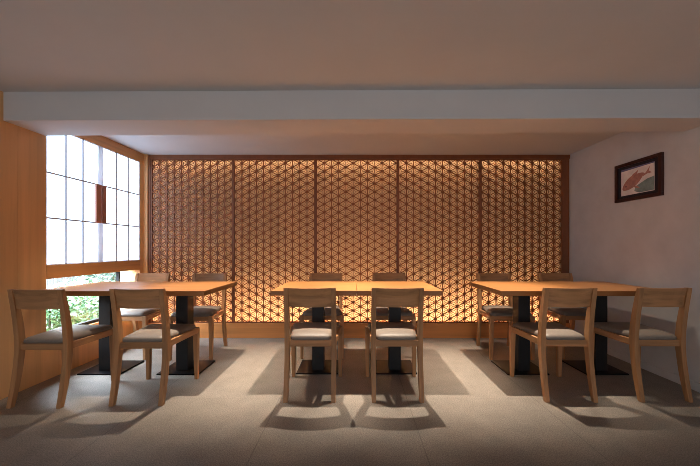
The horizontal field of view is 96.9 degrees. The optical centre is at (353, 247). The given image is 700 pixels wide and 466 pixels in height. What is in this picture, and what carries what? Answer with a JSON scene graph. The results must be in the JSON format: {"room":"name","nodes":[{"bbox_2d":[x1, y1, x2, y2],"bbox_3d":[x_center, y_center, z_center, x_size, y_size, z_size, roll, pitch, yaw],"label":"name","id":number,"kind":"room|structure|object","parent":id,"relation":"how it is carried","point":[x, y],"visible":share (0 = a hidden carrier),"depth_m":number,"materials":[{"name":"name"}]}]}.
{"room":"japanese restaurant","nodes":[
{"label":"japanese restaurant","id":0,"kind":"room"},
{"bbox_2d":[0,91,147,399],"bbox_3d":[-2.731,-0.020,3.048,0.394,2.240,1.773,0,0,2],"label":"wall","id":1,"kind":"structure","parent":0,"point":[22,150],"depth_m":2.42,"materials":[{"name":"brown wood"}]},
{"bbox_2d":[46,135,143,278],"bbox_3d":[-2.613,-0.441,3.183,0.134,1.399,1.213,0,0,0],"label":"window","id":2,"kind":"structure","parent":1,"relation":"in","point":[93,181],"depth_m":3.02,"materials":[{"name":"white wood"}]},
{"bbox_2d":[73,272,119,324],"bbox_3d":[-2.619,0.512,3.248,0.142,0.506,1.343,0,0,0],"label":"window","id":3,"kind":"structure","parent":1,"relation":"in","point":[93,321],"depth_m":3.08,"materials":[{"name":"metal"}]},
{"bbox_2d":[148,159,150,322],"bbox_3d":[-2.500,-0.086,3.808,0.024,2.012,0.044,0,0,0],"label":"trim","id":4,"kind":"structure","parent":1,"relation":"attached to","point":[149,160],"depth_m":3.79,"materials":[{"name":"brown wood"}]},
{"bbox_2d":[120,271,129,308],"bbox_3d":[-2.817,-0.010,3.920,0.265,2.260,0.120,0,0,0],"label":"wall","id":5,"kind":"structure","parent":0,"point":[124,275],"depth_m":3.86,"materials":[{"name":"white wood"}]},
{"bbox_2d":[0,0,699,154],"bbox_3d":[-0.075,-1.215,1.000,5.950,0.150,6.400,0,0,0],"label":"ceiling","id":6,"kind":"structure","parent":0,"point":[46,45],"depth_m":1.79,"materials":[{"name":"paint"}]},
{"bbox_2d":[3,89,699,135],"bbox_3d":[0.000,-1.040,2.395,5.403,0.220,0.310,0,0,1],"label":"beam","id":7,"kind":"structure","parent":6,"relation":"attached to","point":[85,113],"depth_m":2.25,"materials":[{"name":"paint"}]},
{"bbox_2d":[0,338,699,465],"bbox_3d":[-1.500,1.150,0.600,9.000,0.100,7.200,0,0,0],"label":"floor","id":8,"kind":"structure","parent":0,"point":[472,412],"depth_m":2.06,"materials":[{"name":"carpet"}]},
{"bbox_2d":[6,289,113,408],"bbox_3d":[-2.196,0.693,2.348,0.434,0.815,0.485,0,0,0],"label":"dining chair","id":9,"kind":"object","parent":8,"relation":"on","point":[62,338],"visible":0.97,"depth_m":2.17,"materials":[{"name":"brown wood"}]},
{"bbox_2d":[23,325,112,343],"bbox_3d":[-2.196,0.651,2.384,0.400,0.050,0.408,0,0,0],"label":"seat cushion","id":10,"kind":"object","parent":9,"relation":"on","point":[83,333],"depth_m":2.29,"materials":[{"name":"beige fabric"}]},
{"bbox_2d":[42,281,168,374],"bbox_3d":[-2.213,0.720,2.800,0.685,0.760,0.700,0,0,0],"label":"dining table","id":11,"kind":"object","parent":8,"relation":"on","point":[101,289],"visible":0.66,"depth_m":2.75,"materials":[{"name":"brown wood"}]},
{"bbox_2d":[120,273,169,359],"bbox_3d":[-2.255,0.693,3.276,0.434,0.815,0.485,0,0,0],"label":"dining chair","id":12,"kind":"object","parent":8,"relation":"on","point":[134,315],"visible":0.4,"depth_m":3.17,"materials":[{"name":"brown wood"}]},
{"bbox_2d":[120,308,159,315],"bbox_3d":[-2.255,0.651,3.240,0.400,0.050,0.408,0,0,0],"label":"seat cushion","id":13,"kind":"object","parent":12,"relation":"on","point":[152,311],"depth_m":3.11,"materials":[{"name":"grey fabric"}]},
{"bbox_2d":[109,288,199,406],"bbox_3d":[-1.520,0.693,2.378,0.434,0.815,0.485,0,0,-1],"label":"dining chair","id":14,"kind":"object","parent":8,"relation":"on","point":[152,336],"visible":1,"depth_m":2.20,"materials":[{"name":"brown wood"}]},
{"bbox_2d":[122,324,195,341],"bbox_3d":[-1.520,0.651,2.414,0.400,0.050,0.408,0,0,-1],"label":"seat cushion","id":15,"kind":"object","parent":14,"relation":"on","point":[152,332],"depth_m":2.32,"materials":[{"name":"beige fabric"}]},
{"bbox_2d":[132,281,236,374],"bbox_3d":[-1.527,0.720,2.800,0.685,0.760,0.700,0,0,0],"label":"dining table","id":16,"kind":"object","parent":8,"relation":"on","point":[184,291],"visible":0.8,"depth_m":2.75,"materials":[{"name":"brown wood"}]},
{"bbox_2d":[169,273,227,360],"bbox_3d":[-1.605,0.693,3.264,0.434,0.815,0.485,0,0,-1],"label":"dining chair","id":17,"kind":"object","parent":8,"relation":"on","point":[201,313],"visible":0.66,"depth_m":3.27,"materials":[{"name":"brown wood"}]},
{"bbox_2d":[171,306,220,316],"bbox_3d":[-1.605,0.651,3.228,0.400,0.050,0.408,0,0,-1],"label":"seat cushion","id":18,"kind":"object","parent":17,"relation":"on","point":[199,311],"depth_m":3.11,"materials":[{"name":"grey fabric"}]},
{"bbox_2d":[283,288,341,402],"bbox_3d":[-0.317,0.693,2.426,0.434,0.815,0.485,0,0,0],"label":"dining chair","id":19,"kind":"object","parent":8,"relation":"on","point":[301,334],"visible":1,"depth_m":2.25,"materials":[{"name":"brown wood"}]},
{"bbox_2d":[291,322,339,339],"bbox_3d":[-0.317,0.651,2.462,0.400,0.050,0.408,0,0,0],"label":"seat cushion","id":20,"kind":"object","parent":19,"relation":"on","point":[300,330],"depth_m":2.35,"materials":[{"name":"beige fabric"}]},
{"bbox_2d":[271,281,356,373],"bbox_3d":[-0.321,0.720,2.815,0.685,0.760,0.700,0,0,0],"label":"dining table","id":21,"kind":"object","parent":8,"relation":"on","point":[318,364],"visible":0.68,"depth_m":2.76,"materials":[{"name":"brown wood"}]},
{"bbox_2d":[300,273,343,358],"bbox_3d":[-0.317,0.693,3.312,0.434,0.815,0.485,0,0,0],"label":"dining chair","id":22,"kind":"object","parent":8,"relation":"on","point":[307,314],"visible":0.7,"depth_m":3.16,"materials":[{"name":"brown wood"}]},
{"bbox_2d":[303,305,341,315],"bbox_3d":[-0.317,0.651,3.276,0.400,0.050,0.408,0,0,0],"label":"seat cushion","id":23,"kind":"object","parent":22,"relation":"on","point":[308,312],"depth_m":3.10,"materials":[{"name":"grey fabric"}]},
{"bbox_2d":[372,273,415,325],"bbox_3d":[0.395,0.693,3.312,0.434,0.815,0.485,0,0,0],"label":"dining chair","id":24,"kind":"object","parent":8,"relation":"on","point":[381,312],"visible":0.49,"depth_m":3.21,"materials":[{"name":"brown wood"}]},
{"bbox_2d":[376,307,412,315],"bbox_3d":[0.395,0.651,3.276,0.400,0.050,0.408,0,0,0],"label":"seat cushion","id":25,"kind":"object","parent":24,"relation":"on","point":[380,311],"depth_m":3.10,"materials":[{"name":"grey fabric"}]},
{"bbox_2d":[365,288,423,402],"bbox_3d":[0.313,0.693,2.426,0.434,0.815,0.485,0,0,0],"label":"dining chair","id":26,"kind":"object","parent":8,"relation":"on","point":[387,334],"visible":1,"depth_m":2.25,"materials":[{"name":"brown wood"}]},
{"bbox_2d":[367,322,416,339],"bbox_3d":[0.313,0.651,2.462,0.400,0.050,0.408,0,0,0],"label":"seat cushion","id":27,"kind":"object","parent":26,"relation":"on","point":[384,330],"depth_m":2.35,"materials":[{"name":"beige fabric"}]},
{"bbox_2d":[356,281,442,373],"bbox_3d":[0.366,0.720,2.815,0.685,0.760,0.700,0,0,0],"label":"dining table","id":28,"kind":"object","parent":8,"relation":"on","point":[394,364],"visible":0.56,"depth_m":2.76,"materials":[{"name":"brown wood"}]},
{"bbox_2d":[476,273,534,359],"bbox_3d":[1.560,0.693,3.279,0.434,0.815,0.485,0,0,2],"label":"dining chair","id":29,"kind":"object","parent":8,"relation":"on","point":[493,313],"visible":0.77,"depth_m":3.31,"materials":[{"name":"brown wood"}]},
{"bbox_2d":[482,305,531,315],"bbox_3d":[1.559,0.651,3.243,0.400,0.050,0.408,0,0,2],"label":"seat cushion","id":30,"kind":"object","parent":29,"relation":"on","point":[488,310],"depth_m":3.15,"materials":[{"name":"grey fabric"}]},
{"bbox_2d":[469,281,568,374],"bbox_3d":[1.510,0.720,2.800,0.685,0.760,0.700,0,0,0],"label":"dining table","id":31,"kind":"object","parent":8,"relation":"on","point":[521,291],"visible":0.77,"depth_m":2.75,"materials":[{"name":"brown wood"}]},
{"bbox_2d":[509,288,597,402],"bbox_3d":[1.552,0.693,2.429,0.434,0.815,0.485,0,0,1],"label":"dining chair","id":32,"kind":"object","parent":8,"relation":"on","point":[558,335],"visible":1,"depth_m":2.25,"materials":[{"name":"brown wood"}]},
{"bbox_2d":[513,322,584,339],"bbox_3d":[1.552,0.651,2.465,0.400,0.050,0.408,0,0,1],"label":"seat cushion","id":33,"kind":"object","parent":32,"relation":"on","point":[554,331],"depth_m":2.37,"materials":[{"name":"beige fabric"}]},
{"bbox_2d":[537,273,586,358],"bbox_3d":[2.272,0.693,3.304,0.434,0.815,0.485,0,0,0],"label":"dining chair","id":34,"kind":"object","parent":8,"relation":"on","point":[572,314],"visible":0.44,"depth_m":3.22,"materials":[{"name":"brown wood"}]},
{"bbox_2d":[548,307,586,315],"bbox_3d":[2.272,0.651,3.268,0.400,0.050,0.408,0,0,0],"label":"seat cushion","id":35,"kind":"object","parent":34,"relation":"on","point":[555,311],"depth_m":3.15,"materials":[{"name":"grey fabric"}]},
{"bbox_2d":[537,281,648,374],"bbox_3d":[2.196,0.720,2.800,0.685,0.760,0.700,0,0,0],"label":"dining table","id":36,"kind":"object","parent":8,"relation":"on","point":[605,289],"visible":0.6,"depth_m":2.75,"materials":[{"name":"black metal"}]},
{"bbox_2d":[593,288,692,402],"bbox_3d":[2.228,0.693,2.431,0.434,0.815,0.485,0,0,0],"label":"dining chair","id":37,"kind":"object","parent":8,"relation":"on","point":[637,335],"visible":0.87,"depth_m":2.25,"materials":[{"name":"brown wood"}]},
{"bbox_2d":[594,322,676,339],"bbox_3d":[2.228,0.651,2.467,0.400,0.050,0.408,0,0,0],"label":"seat cushion","id":38,"kind":"object","parent":37,"relation":"on","point":[619,330],"depth_m":2.38,"materials":[{"name":"beige fabric"}]},
{"bbox_2d":[148,323,569,337],"bbox_3d":[0.064,1.010,3.803,5.152,0.180,0.034,0,0,0],"label":"baseboard","id":39,"kind":"structure","parent":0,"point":[234,330],"depth_m":3.79,"materials":[{"name":"brown wood"}]},
{"bbox_2d":[151,159,232,322],"bbox_3d":[-1.984,-0.086,3.807,1.007,2.016,0.034,0,0,0],"label":"lattice panel","id":40,"kind":"object","parent":39,"relation":"on","point":[192,199],"visible":0.84,"depth_m":3.80,"materials":[{"name":"brown wood"}]},
{"bbox_2d":[233,159,315,322],"bbox_3d":[-0.975,-0.086,3.807,1.007,2.016,0.034,0,0,0],"label":"lattice panel","id":41,"kind":"object","parent":39,"relation":"on","point":[274,200],"visible":0.91,"depth_m":3.80,"materials":[{"name":"wood"}]},
{"bbox_2d":[316,159,397,322],"bbox_3d":[0.034,-0.086,3.807,1.007,2.016,0.034,0,0,0],"label":"lattice panel","id":42,"kind":"object","parent":39,"relation":"on","point":[357,199],"visible":0.76,"depth_m":3.81,"materials":[{"name":"wood"}]},
{"bbox_2d":[398,159,479,322],"bbox_3d":[1.042,-0.086,3.807,1.007,2.016,0.034,0,0,0],"label":"lattice panel","id":43,"kind":"object","parent":39,"relation":"on","point":[439,199],"visible":0.9,"depth_m":3.81,"materials":[{"name":"wood"}]},
{"bbox_2d":[480,159,562,322],"bbox_3d":[2.051,-0.086,3.807,1.007,2.016,0.034,0,0,0],"label":"lattice panel","id":44,"kind":"object","parent":39,"relation":"on","point":[521,200],"visible":0.72,"depth_m":3.80,"materials":[{"name":"wood"}]},
{"bbox_2d":[569,126,699,382],"bbox_3d":[2.715,-0.020,1.000,0.150,2.240,6.400,0,0,0],"label":"wall","id":45,"kind":"structure","parent":0,"point":[653,242],"depth_m":2.82,"materials":[{"name":"grey paint"}]},
{"bbox_2d":[148,155,569,158],"bbox_3d":[0.064,-1.116,3.808,5.152,0.048,0.044,0,0,0],"label":"trim","id":46,"kind":"structure","parent":45,"relation":"attached to","point":[149,156],"depth_m":3.79,"materials":[{"name":"brown wood"}]},
{"bbox_2d":[563,159,568,322],"bbox_3d":[2.591,-0.086,3.808,0.073,2.012,0.044,0,0,0],"label":"trim","id":47,"kind":"structure","parent":45,"relation":"attached to","point":[565,161],"depth_m":3.79,"materials":[{"name":"brown wood"}]},
{"bbox_2d":[614,152,663,202],"bbox_3d":[2.627,-0.633,2.874,0.025,0.369,0.475,0,0,0],"label":"framed print","id":48,"kind":"object","parent":45,"relation":"attached to","point":[642,178],"visible":1,"depth_m":2.84,"materials":[{"name":"brown wood"}]},
{"bbox_2d":[607,347,699,392],"bbox_3d":[2.634,1.066,0.795,0.012,0.068,5.990,0,0,0],"label":"baseboard","id":49,"kind":"structure","parent":45,"relation":"attached to","point":[656,370],"depth_m":2.69,"materials":[{"name":"grey paint"}]},
{"label":"outside","id":50,"kind":"structure","parent":0,"visible":0},
{"bbox_3d":[-5.593,1.170,5.450,5.815,0.100,7.100,0,0,0],"label":"ground","id":51,"kind":"structure","parent":50,"visible":0},
{"bbox_2d":[46,296,82,330],"bbox_3d":[-3.301,0.798,3.354,0.588,0.643,0.596,0,0,24],"label":"shrub","id":52,"kind":"object","parent":51,"relation":"on","point":[53,314],"visible":0.15,"depth_m":3.41,"materials":[{"name":"green plant"}]},
{"bbox_2d":[46,283,98,326],"bbox_3d":[-3.540,0.781,3.959,0.762,0.677,0.753,0,0,0],"label":"shrub","id":53,"kind":"object","parent":51,"relation":"on","point":[94,310],"visible":0.16,"depth_m":3.89,"materials":[{"name":"green plant"}]},
{"bbox_2d":[51,276,109,317],"bbox_3d":[-4.154,0.766,4.759,0.891,0.707,0.902,0,0,0],"label":"shrub","id":54,"kind":"object","parent":51,"relation":"on","point":[91,280],"visible":0.09,"depth_m":4.72,"materials":[{"name":"green plant"}]},
{"bbox_2d":[46,272,115,299],"bbox_3d":[-5.619,0.515,6.250,0.062,1.149,5.300,0,0,0],"label":"fence","id":55,"kind":"object","parent":51,"relation":"on","point":[50,283],"visible":0.02,"depth_m":5.90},
{"bbox_2d":[76,272,115,282],"bbox_3d":[-4.906,0.718,6.111,0.958,0.804,0.958,0,0,0],"label":"shrub","id":56,"kind":"object","parent":51,"relation":"on","point":[112,273],"visible":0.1,"depth_m":5.90,"materials":[{"name":"green plant"}]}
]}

